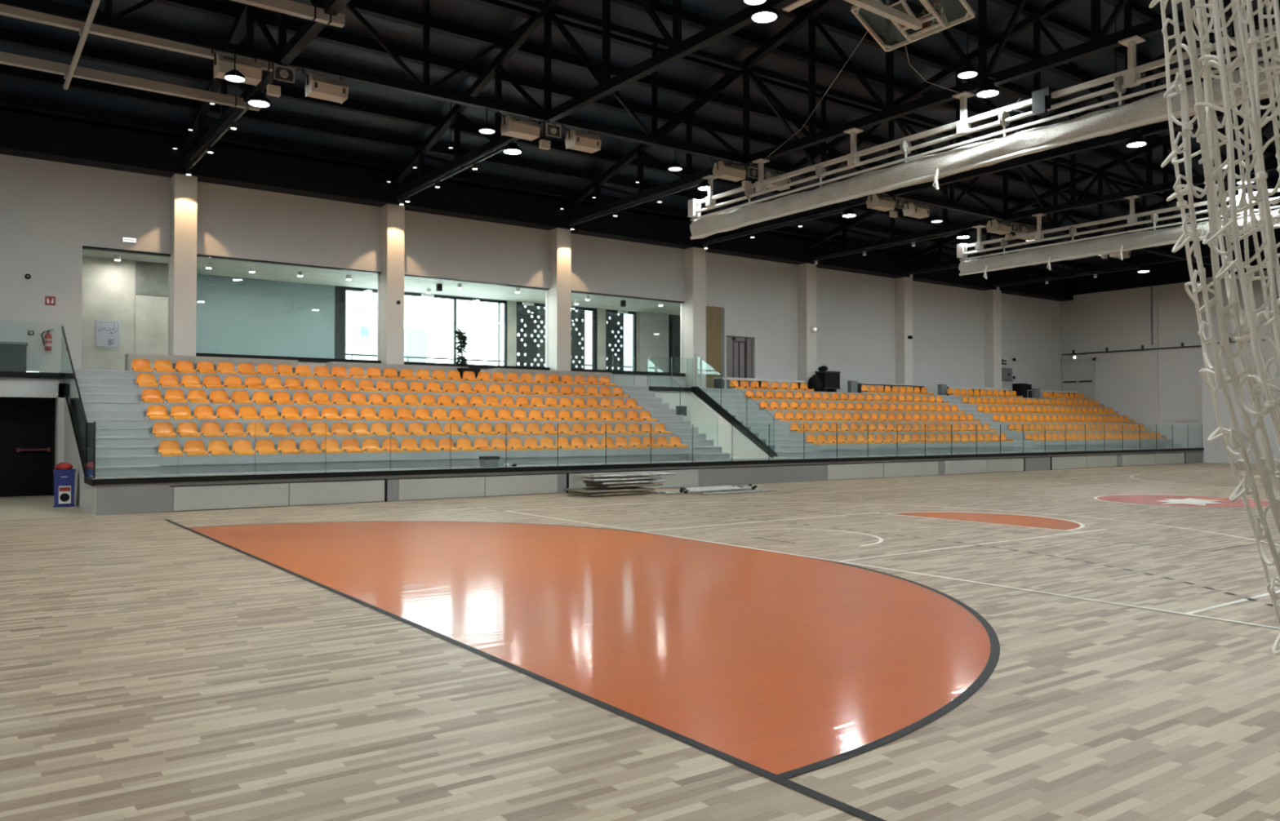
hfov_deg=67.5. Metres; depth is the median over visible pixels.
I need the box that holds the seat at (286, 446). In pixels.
[277,439,300,454]
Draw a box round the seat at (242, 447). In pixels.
[231,440,255,455]
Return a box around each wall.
[0,154,1061,399]
[0,377,96,515]
[80,256,168,371]
[95,447,1202,515]
[195,274,669,372]
[640,311,668,372]
[655,391,801,459]
[1061,269,1279,464]
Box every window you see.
[204,256,379,355]
[334,285,506,365]
[406,275,547,367]
[516,301,597,369]
[605,309,636,371]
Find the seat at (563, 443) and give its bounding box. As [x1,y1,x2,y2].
[555,437,575,449]
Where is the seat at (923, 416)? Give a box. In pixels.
[920,413,934,422]
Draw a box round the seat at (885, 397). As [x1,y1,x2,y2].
[882,394,895,402]
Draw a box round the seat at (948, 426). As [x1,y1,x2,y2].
[944,423,959,431]
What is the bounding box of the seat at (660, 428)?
[653,423,671,434]
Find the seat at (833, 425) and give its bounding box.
[831,422,846,432]
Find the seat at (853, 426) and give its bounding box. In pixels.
[849,422,865,432]
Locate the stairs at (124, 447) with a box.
[74,368,161,477]
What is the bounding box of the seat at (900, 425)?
[895,422,910,431]
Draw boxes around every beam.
[0,3,295,74]
[0,27,1130,262]
[0,51,260,111]
[0,63,1105,272]
[0,91,1082,281]
[0,110,1073,301]
[39,0,1156,253]
[155,0,1182,243]
[231,0,344,27]
[342,0,1188,222]
[465,0,1222,214]
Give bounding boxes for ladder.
[655,490,690,494]
[690,488,777,495]
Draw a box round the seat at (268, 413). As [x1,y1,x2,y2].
[259,406,282,420]
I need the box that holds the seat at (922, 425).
[920,423,935,431]
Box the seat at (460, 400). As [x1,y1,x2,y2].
[453,395,472,407]
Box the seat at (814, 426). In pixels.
[810,422,826,432]
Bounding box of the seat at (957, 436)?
[953,433,968,442]
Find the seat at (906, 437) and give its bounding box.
[902,434,918,443]
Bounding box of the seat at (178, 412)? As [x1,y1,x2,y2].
[169,405,193,419]
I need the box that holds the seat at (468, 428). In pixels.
[461,422,480,435]
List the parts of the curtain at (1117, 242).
tie cord, tie cord, tie cord, rail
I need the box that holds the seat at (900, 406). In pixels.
[897,404,911,412]
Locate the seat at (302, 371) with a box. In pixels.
[294,364,315,377]
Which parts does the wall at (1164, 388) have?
trim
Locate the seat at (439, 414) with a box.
[431,408,452,421]
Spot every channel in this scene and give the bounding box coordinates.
[0,371,64,378]
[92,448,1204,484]
[648,386,777,458]
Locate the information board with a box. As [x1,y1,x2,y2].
[95,320,119,347]
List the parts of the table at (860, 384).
support leg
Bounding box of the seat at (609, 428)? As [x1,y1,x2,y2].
[600,423,618,435]
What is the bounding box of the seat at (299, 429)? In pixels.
[289,422,312,436]
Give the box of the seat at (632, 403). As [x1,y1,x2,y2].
[625,399,642,408]
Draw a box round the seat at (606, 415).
[600,410,617,421]
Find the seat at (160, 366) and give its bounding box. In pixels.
[152,360,174,373]
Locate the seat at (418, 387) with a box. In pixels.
[409,381,428,393]
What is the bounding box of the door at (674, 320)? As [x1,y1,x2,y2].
[669,315,679,373]
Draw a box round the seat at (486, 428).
[477,422,497,435]
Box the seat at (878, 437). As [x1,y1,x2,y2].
[875,434,891,444]
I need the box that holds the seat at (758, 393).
[755,391,770,399]
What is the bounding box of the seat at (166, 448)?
[155,440,183,456]
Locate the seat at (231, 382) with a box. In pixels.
[223,376,244,389]
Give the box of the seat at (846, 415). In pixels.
[843,412,857,421]
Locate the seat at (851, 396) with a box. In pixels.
[848,393,862,401]
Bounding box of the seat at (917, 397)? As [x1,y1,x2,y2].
[913,395,927,403]
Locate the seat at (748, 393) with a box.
[744,390,759,399]
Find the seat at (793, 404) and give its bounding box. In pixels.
[790,401,804,410]
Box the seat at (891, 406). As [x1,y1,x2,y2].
[888,403,902,412]
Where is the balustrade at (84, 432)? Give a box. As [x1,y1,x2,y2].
[61,326,95,485]
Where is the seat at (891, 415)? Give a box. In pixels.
[888,413,902,422]
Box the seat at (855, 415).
[852,413,867,421]
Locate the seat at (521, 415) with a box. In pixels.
[513,409,532,421]
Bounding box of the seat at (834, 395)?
[831,392,845,401]
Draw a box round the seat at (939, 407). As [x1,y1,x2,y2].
[936,404,950,412]
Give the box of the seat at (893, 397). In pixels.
[890,395,903,402]
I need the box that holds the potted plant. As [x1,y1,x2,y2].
[453,328,469,367]
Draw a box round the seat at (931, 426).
[928,423,942,431]
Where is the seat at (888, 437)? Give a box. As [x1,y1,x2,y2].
[884,434,900,443]
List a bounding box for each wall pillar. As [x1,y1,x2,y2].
[169,173,197,372]
[380,204,404,377]
[548,227,571,382]
[684,247,706,387]
[797,262,816,388]
[894,276,912,391]
[983,289,1001,396]
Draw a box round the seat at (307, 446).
[299,439,322,453]
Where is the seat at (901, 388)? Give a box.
[899,386,912,394]
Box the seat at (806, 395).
[804,391,818,400]
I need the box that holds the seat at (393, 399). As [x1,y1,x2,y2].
[386,394,405,406]
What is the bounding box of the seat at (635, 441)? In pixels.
[628,436,647,448]
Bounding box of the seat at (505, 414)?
[497,408,516,421]
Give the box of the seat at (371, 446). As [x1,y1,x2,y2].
[361,439,383,453]
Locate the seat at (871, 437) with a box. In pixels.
[866,434,881,444]
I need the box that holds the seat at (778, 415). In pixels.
[773,411,790,421]
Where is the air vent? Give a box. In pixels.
[675,406,686,416]
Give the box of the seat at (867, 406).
[863,403,878,411]
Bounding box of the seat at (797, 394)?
[794,391,808,400]
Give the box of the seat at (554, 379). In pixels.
[547,374,564,384]
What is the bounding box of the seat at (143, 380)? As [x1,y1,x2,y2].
[135,373,158,386]
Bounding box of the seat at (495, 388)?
[488,383,506,395]
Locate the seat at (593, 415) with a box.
[586,410,604,421]
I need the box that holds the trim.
[92,447,1201,479]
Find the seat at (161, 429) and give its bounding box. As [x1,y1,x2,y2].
[150,422,176,437]
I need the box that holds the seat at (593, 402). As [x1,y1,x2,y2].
[586,398,604,408]
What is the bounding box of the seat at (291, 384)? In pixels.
[284,377,304,390]
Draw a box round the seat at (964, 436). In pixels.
[961,433,975,442]
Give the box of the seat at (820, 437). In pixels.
[817,434,833,444]
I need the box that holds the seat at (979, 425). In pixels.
[975,423,989,431]
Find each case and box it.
[814,370,840,391]
[1012,383,1031,397]
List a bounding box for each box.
[266,60,280,97]
[538,119,550,150]
[741,162,751,189]
[847,380,857,392]
[887,194,897,217]
[937,384,947,395]
[1003,219,1012,239]
[1031,388,1039,398]
[1101,254,1107,258]
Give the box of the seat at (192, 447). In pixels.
[182,440,208,456]
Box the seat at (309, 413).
[301,407,323,420]
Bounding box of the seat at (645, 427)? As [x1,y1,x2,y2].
[640,423,658,434]
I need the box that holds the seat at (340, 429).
[331,422,353,436]
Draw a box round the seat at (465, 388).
[457,382,476,394]
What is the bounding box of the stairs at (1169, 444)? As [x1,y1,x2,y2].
[1089,400,1181,448]
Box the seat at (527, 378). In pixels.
[520,373,537,383]
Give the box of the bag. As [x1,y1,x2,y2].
[817,365,827,371]
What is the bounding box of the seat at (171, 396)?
[163,389,186,403]
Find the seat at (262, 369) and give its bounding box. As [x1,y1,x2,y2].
[257,363,276,376]
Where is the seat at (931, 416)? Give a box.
[928,413,942,422]
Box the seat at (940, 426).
[937,423,951,431]
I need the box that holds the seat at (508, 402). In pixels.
[500,396,519,407]
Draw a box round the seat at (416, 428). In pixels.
[408,422,428,435]
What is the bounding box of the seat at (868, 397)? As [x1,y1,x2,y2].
[866,394,879,402]
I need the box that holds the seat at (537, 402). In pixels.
[530,396,548,408]
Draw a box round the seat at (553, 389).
[546,385,564,395]
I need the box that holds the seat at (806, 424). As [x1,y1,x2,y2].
[800,422,816,432]
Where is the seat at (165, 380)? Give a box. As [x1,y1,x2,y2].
[158,373,181,387]
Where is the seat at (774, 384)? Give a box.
[770,382,785,390]
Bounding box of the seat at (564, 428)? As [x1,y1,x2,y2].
[556,422,575,435]
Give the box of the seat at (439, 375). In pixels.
[431,369,449,381]
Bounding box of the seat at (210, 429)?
[199,422,224,437]
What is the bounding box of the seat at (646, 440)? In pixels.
[642,436,661,448]
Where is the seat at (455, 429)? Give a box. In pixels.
[444,422,464,435]
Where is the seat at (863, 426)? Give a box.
[859,422,874,432]
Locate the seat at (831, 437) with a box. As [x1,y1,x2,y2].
[826,434,843,444]
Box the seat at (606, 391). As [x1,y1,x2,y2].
[599,386,616,397]
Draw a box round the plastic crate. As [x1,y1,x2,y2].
[479,456,499,467]
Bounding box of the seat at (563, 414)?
[557,409,576,421]
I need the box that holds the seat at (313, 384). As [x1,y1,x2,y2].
[303,378,323,391]
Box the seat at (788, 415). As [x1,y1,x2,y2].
[785,412,800,421]
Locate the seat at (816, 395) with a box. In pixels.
[813,392,827,400]
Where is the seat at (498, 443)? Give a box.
[490,437,511,450]
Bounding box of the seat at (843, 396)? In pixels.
[840,393,853,401]
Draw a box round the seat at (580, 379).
[573,375,590,385]
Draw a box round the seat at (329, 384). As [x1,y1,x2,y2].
[322,378,342,391]
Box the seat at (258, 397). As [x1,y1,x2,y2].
[252,391,273,404]
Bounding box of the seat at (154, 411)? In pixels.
[146,404,169,419]
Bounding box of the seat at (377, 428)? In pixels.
[370,422,391,435]
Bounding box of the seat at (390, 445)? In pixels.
[381,438,403,453]
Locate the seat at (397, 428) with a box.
[389,422,410,435]
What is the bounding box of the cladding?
[1066,200,1279,295]
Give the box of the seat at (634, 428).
[627,423,645,434]
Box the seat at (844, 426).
[840,422,855,432]
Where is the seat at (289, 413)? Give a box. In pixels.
[280,406,302,420]
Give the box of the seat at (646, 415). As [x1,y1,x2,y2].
[639,410,657,421]
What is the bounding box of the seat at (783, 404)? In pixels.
[779,401,795,410]
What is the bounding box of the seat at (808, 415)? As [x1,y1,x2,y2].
[804,412,820,421]
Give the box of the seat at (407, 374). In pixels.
[400,368,417,380]
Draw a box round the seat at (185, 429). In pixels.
[176,422,200,437]
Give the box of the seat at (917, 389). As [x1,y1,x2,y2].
[913,386,926,395]
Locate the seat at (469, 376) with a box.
[462,371,479,382]
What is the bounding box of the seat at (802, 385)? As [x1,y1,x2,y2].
[800,382,813,391]
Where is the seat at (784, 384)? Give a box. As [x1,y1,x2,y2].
[780,382,795,391]
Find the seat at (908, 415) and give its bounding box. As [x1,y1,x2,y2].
[904,413,919,422]
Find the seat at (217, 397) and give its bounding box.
[208,390,231,404]
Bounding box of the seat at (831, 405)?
[827,402,842,411]
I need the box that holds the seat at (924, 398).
[921,395,934,403]
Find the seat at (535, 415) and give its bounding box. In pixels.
[528,409,546,421]
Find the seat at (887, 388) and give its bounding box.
[884,386,897,394]
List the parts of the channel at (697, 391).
stair glass panel, stair glass panel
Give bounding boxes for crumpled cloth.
[54,462,73,470]
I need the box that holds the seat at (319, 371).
[313,365,333,377]
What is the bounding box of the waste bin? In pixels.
[53,468,76,507]
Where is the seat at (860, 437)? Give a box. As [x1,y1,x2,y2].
[857,434,872,444]
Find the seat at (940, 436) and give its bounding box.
[937,433,951,442]
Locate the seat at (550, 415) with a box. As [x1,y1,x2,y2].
[543,409,561,421]
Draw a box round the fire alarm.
[24,274,31,279]
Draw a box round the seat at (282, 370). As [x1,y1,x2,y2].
[275,364,296,376]
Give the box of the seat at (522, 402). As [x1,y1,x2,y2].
[515,396,533,408]
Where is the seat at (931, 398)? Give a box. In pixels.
[928,395,942,403]
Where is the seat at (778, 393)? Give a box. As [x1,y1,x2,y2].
[775,391,790,399]
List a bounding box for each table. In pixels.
[857,382,924,394]
[946,386,1010,397]
[1027,390,1078,399]
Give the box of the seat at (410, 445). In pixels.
[400,438,422,452]
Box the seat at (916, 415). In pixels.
[912,413,926,422]
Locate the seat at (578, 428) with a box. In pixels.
[571,423,590,435]
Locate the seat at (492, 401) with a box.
[485,395,504,407]
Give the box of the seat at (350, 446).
[341,439,364,453]
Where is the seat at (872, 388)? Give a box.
[869,385,882,393]
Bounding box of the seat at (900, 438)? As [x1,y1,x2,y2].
[893,434,909,443]
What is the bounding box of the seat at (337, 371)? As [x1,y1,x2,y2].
[331,366,351,377]
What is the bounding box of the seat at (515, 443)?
[507,437,528,450]
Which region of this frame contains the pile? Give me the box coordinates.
[807,374,822,391]
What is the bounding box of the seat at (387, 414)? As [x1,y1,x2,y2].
[378,408,399,420]
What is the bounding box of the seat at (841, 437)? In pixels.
[837,434,853,444]
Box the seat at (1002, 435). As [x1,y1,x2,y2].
[999,433,1013,441]
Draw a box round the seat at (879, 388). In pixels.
[876,386,889,393]
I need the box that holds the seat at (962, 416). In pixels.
[959,413,973,422]
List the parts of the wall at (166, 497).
panel, panel, panel, panel, panel, panel, panel, panel, panel, panel, panel, panel, panel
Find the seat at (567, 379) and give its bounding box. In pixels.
[560,374,577,385]
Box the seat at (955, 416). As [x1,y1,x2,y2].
[951,413,965,422]
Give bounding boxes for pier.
[502,300,639,371]
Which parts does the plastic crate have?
lid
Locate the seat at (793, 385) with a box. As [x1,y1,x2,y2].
[790,382,804,391]
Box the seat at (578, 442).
[570,437,590,449]
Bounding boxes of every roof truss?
[0,0,1254,273]
[182,0,350,167]
[394,0,797,198]
[565,0,1257,223]
[698,0,1277,243]
[808,11,1277,258]
[904,116,1279,272]
[991,154,1279,285]
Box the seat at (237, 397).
[231,391,253,404]
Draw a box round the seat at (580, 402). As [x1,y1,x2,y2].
[573,397,590,408]
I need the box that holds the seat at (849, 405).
[846,402,860,411]
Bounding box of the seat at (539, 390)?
[532,385,550,395]
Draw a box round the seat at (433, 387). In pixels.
[426,382,444,393]
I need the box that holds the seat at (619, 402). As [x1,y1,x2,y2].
[613,398,630,408]
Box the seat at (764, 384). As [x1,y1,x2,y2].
[760,381,775,390]
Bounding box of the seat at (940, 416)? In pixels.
[936,413,950,422]
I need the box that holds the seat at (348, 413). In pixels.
[341,407,361,420]
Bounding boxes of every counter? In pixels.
[124,353,297,375]
[325,361,468,378]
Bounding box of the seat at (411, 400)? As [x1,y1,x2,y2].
[403,394,422,406]
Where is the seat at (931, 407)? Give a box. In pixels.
[928,404,942,412]
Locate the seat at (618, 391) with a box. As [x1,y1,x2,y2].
[612,387,628,397]
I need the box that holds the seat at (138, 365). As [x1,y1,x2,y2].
[130,359,152,372]
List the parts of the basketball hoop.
frame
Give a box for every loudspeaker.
[211,48,262,86]
[302,68,348,103]
[497,110,540,141]
[562,124,601,153]
[710,156,746,182]
[756,166,791,191]
[866,193,895,211]
[900,197,929,218]
[983,215,1012,235]
[1012,222,1036,240]
[1109,250,1130,258]
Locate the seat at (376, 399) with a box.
[368,393,388,405]
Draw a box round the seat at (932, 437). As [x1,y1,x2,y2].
[928,433,943,442]
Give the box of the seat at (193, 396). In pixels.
[186,390,209,403]
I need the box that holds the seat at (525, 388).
[518,384,535,395]
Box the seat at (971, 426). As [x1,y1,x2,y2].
[968,423,982,431]
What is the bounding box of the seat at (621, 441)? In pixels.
[614,436,633,448]
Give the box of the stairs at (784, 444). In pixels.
[699,387,821,457]
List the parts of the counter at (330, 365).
support leg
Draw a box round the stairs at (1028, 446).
[935,395,1040,452]
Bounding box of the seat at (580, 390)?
[573,386,590,396]
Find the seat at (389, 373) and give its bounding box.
[382,368,401,379]
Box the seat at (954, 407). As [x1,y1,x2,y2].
[951,404,964,413]
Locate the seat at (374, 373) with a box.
[366,367,385,379]
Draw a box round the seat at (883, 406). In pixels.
[880,403,894,412]
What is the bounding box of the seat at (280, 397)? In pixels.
[272,391,293,404]
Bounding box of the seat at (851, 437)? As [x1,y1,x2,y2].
[847,434,862,444]
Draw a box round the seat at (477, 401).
[469,395,488,407]
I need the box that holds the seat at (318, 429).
[311,422,333,436]
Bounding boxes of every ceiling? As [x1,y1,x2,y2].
[0,0,1279,282]
[82,248,679,315]
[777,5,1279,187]
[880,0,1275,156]
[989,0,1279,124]
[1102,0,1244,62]
[1225,9,1269,37]
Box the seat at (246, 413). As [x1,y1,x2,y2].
[237,406,260,420]
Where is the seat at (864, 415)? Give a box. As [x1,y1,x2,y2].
[861,413,875,422]
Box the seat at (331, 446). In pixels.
[320,439,343,453]
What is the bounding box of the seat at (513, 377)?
[506,373,524,383]
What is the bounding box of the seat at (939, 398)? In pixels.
[936,395,949,404]
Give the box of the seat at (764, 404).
[759,400,774,410]
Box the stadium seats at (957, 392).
[946,388,1167,440]
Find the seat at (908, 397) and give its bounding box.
[906,395,919,403]
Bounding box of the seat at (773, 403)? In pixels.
[769,400,785,410]
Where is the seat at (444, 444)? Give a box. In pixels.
[438,438,459,452]
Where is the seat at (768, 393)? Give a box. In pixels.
[765,391,780,399]
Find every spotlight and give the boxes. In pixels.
[186,168,191,175]
[207,146,213,153]
[230,121,236,128]
[399,200,404,204]
[404,196,409,202]
[435,182,439,187]
[471,163,477,169]
[657,197,662,202]
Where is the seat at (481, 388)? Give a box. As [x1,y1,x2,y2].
[473,383,492,394]
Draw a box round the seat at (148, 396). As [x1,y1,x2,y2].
[140,388,164,403]
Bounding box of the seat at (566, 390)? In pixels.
[560,386,577,396]
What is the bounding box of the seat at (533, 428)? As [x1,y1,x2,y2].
[526,422,545,435]
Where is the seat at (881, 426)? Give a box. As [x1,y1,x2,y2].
[877,422,892,432]
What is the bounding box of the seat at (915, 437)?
[911,433,926,443]
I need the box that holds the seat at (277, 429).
[268,422,291,436]
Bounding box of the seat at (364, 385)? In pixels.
[358,380,377,391]
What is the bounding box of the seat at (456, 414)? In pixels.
[448,408,468,421]
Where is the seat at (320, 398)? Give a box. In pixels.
[311,392,333,404]
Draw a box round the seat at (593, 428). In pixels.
[586,423,604,435]
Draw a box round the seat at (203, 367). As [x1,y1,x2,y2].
[195,361,217,373]
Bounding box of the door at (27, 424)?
[0,396,55,497]
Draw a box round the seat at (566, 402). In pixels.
[559,397,577,408]
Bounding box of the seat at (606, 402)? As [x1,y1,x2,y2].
[600,398,617,408]
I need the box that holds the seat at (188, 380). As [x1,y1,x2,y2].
[180,374,202,388]
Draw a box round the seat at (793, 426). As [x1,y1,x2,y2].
[790,422,806,432]
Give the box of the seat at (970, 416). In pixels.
[966,413,980,422]
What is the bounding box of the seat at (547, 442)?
[539,437,559,449]
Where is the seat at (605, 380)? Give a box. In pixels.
[599,376,615,386]
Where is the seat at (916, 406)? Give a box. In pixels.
[913,404,927,412]
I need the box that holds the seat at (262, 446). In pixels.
[254,440,278,454]
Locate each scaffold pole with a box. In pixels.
[680,484,751,489]
[680,486,743,493]
[682,485,735,488]
[682,485,740,489]
[684,485,757,489]
[684,487,755,493]
[686,486,755,491]
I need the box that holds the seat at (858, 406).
[854,403,869,411]
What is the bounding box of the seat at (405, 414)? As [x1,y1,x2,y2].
[396,408,417,420]
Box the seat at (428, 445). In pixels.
[419,438,440,452]
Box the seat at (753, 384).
[750,381,764,390]
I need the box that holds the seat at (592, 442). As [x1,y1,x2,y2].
[586,437,604,448]
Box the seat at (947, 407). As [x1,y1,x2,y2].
[943,404,957,413]
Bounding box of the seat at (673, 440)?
[669,436,687,448]
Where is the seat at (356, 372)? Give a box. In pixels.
[349,367,368,378]
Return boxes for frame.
[564,487,654,493]
[568,490,651,497]
[572,475,661,481]
[573,471,675,477]
[582,479,666,484]
[586,483,663,488]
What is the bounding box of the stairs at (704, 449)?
[615,385,729,461]
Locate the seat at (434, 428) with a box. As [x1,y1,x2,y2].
[426,422,446,435]
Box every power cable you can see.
[755,31,867,166]
[904,44,959,93]
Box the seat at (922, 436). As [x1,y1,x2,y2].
[920,433,935,443]
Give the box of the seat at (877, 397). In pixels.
[874,394,888,402]
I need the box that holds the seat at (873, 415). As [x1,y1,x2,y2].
[870,413,884,422]
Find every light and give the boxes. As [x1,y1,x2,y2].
[114,254,120,260]
[172,133,177,149]
[187,98,193,130]
[205,262,211,268]
[208,35,214,104]
[246,89,271,107]
[248,266,254,272]
[297,271,302,276]
[346,275,351,279]
[386,168,391,182]
[413,132,417,168]
[421,293,434,297]
[426,288,431,293]
[448,88,453,148]
[457,283,462,288]
[502,140,522,155]
[515,288,519,293]
[522,300,533,305]
[592,166,595,198]
[617,309,627,313]
[635,130,639,182]
[697,178,714,191]
[750,0,778,23]
[809,326,816,333]
[841,206,856,217]
[955,229,969,239]
[975,75,999,97]
[1125,129,1147,147]
[1137,265,1149,272]
[1235,168,1255,184]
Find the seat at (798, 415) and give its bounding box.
[795,412,810,421]
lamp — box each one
[223,48,245,82]
[478,108,495,133]
[667,149,682,170]
[742,0,767,4]
[930,205,942,222]
[956,0,977,78]
[1115,0,1116,106]
[1221,12,1226,168]
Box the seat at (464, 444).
[456,438,476,451]
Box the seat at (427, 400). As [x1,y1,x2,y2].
[420,394,439,406]
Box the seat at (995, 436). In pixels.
[991,433,1006,441]
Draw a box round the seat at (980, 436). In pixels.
[977,433,991,442]
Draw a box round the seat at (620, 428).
[613,423,632,435]
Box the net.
[1148,0,1279,655]
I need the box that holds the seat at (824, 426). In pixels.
[820,422,836,432]
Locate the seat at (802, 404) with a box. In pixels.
[800,401,814,410]
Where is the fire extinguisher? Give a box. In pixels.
[40,328,53,351]
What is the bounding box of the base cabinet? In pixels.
[0,341,28,372]
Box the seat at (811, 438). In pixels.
[806,434,822,444]
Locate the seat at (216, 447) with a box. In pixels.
[207,440,231,455]
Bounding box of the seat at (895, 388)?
[892,386,905,394]
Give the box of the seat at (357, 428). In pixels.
[351,422,373,436]
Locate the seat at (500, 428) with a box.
[494,422,514,435]
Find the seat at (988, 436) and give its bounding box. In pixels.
[984,433,998,441]
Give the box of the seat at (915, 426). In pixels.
[912,423,926,431]
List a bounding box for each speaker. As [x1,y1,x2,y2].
[273,62,294,83]
[435,284,442,291]
[544,120,561,137]
[620,300,626,306]
[745,163,758,178]
[893,195,904,208]
[1008,220,1017,232]
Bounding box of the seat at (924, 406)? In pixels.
[920,404,934,412]
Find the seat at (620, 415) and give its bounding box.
[613,410,631,421]
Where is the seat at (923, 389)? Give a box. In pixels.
[920,387,933,395]
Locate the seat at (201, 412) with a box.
[193,405,216,419]
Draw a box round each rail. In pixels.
[186,103,251,169]
[397,145,506,201]
[568,182,701,226]
[702,209,844,245]
[812,231,958,261]
[907,265,959,275]
[1062,337,1265,355]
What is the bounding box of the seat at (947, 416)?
[944,413,958,422]
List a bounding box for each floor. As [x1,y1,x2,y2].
[0,377,64,382]
[0,462,1279,820]
[59,371,691,393]
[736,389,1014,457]
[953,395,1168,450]
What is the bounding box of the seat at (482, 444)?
[473,438,494,451]
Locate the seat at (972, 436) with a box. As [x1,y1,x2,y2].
[968,433,983,442]
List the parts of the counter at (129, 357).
support leg, support leg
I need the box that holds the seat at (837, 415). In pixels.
[834,412,848,421]
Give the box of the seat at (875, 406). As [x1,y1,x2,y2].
[872,403,886,411]
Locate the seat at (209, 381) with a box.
[201,375,224,388]
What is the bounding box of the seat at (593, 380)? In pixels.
[586,375,603,386]
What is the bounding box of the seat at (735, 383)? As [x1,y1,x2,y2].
[729,380,744,389]
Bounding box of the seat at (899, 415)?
[896,413,910,422]
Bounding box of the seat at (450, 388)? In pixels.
[442,382,461,393]
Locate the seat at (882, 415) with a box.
[879,413,893,422]
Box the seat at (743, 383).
[740,380,755,389]
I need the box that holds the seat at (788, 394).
[785,391,799,400]
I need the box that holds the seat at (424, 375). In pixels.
[415,369,434,380]
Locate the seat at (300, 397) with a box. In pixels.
[292,391,313,404]
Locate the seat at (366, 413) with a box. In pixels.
[360,407,381,420]
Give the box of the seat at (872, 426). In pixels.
[868,422,883,432]
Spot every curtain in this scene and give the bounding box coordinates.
[688,24,1279,239]
[956,174,1279,279]
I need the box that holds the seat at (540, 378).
[533,373,551,384]
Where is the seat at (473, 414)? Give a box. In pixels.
[465,408,484,421]
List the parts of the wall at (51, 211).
trim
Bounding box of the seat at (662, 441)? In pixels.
[656,436,674,448]
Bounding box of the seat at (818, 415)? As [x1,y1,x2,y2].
[814,412,830,421]
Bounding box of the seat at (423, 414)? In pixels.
[414,408,435,420]
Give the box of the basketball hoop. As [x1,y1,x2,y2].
[782,0,975,52]
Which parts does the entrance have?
door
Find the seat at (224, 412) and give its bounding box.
[216,405,239,420]
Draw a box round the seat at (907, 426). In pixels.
[903,423,918,431]
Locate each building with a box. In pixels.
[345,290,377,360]
[520,305,631,371]
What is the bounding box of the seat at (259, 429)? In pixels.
[246,422,269,436]
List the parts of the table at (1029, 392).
support leg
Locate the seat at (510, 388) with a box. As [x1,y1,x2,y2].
[503,384,521,395]
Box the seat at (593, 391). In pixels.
[586,386,603,396]
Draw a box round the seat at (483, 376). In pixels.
[477,371,494,382]
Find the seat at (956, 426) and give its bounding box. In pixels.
[952,423,966,431]
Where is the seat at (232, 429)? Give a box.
[223,422,247,436]
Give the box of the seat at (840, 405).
[837,402,851,411]
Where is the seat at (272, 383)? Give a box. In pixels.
[264,377,284,390]
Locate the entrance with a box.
[726,336,752,388]
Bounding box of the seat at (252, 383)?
[244,376,265,389]
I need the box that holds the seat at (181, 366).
[174,360,195,373]
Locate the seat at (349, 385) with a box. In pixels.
[340,379,359,391]
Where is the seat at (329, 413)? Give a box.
[321,407,342,420]
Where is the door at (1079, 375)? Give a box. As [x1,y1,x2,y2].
[1061,357,1096,399]
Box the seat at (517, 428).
[510,422,529,435]
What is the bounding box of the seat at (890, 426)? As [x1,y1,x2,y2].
[886,422,901,432]
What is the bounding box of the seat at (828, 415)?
[824,412,839,421]
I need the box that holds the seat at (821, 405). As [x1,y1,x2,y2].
[818,402,833,411]
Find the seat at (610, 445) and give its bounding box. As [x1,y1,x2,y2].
[600,436,619,448]
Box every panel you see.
[612,355,633,383]
[686,359,701,387]
[706,306,724,388]
[1001,367,1012,381]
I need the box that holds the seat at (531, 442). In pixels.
[524,437,543,450]
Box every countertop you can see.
[124,353,297,361]
[325,361,468,368]
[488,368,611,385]
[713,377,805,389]
[857,382,924,386]
[946,386,1010,389]
[1027,390,1078,391]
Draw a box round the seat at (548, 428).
[542,422,560,435]
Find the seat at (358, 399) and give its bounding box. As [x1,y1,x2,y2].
[350,393,370,405]
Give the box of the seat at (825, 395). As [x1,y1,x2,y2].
[822,392,836,401]
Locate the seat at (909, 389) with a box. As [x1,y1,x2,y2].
[906,386,919,394]
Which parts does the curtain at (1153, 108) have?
tie cord, winch motor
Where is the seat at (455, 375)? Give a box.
[447,370,465,382]
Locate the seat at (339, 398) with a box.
[331,392,351,405]
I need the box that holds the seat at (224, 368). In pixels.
[217,362,237,374]
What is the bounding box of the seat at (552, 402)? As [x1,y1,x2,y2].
[544,397,563,408]
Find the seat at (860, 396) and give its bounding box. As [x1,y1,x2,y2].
[857,393,871,402]
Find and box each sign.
[44,296,55,305]
[122,236,136,243]
[1001,357,1006,364]
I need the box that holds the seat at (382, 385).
[376,380,395,392]
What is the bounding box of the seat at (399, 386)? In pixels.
[393,381,412,392]
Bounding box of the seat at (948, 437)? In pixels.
[945,433,959,442]
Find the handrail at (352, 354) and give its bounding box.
[345,353,631,368]
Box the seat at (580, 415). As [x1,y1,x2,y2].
[572,409,590,421]
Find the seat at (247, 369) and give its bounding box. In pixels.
[237,363,257,375]
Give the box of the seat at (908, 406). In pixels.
[905,404,919,412]
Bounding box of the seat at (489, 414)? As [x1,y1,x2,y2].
[481,408,501,421]
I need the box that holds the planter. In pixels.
[457,368,480,378]
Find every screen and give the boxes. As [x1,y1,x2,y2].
[517,305,584,368]
[606,312,623,370]
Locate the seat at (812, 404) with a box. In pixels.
[808,401,824,410]

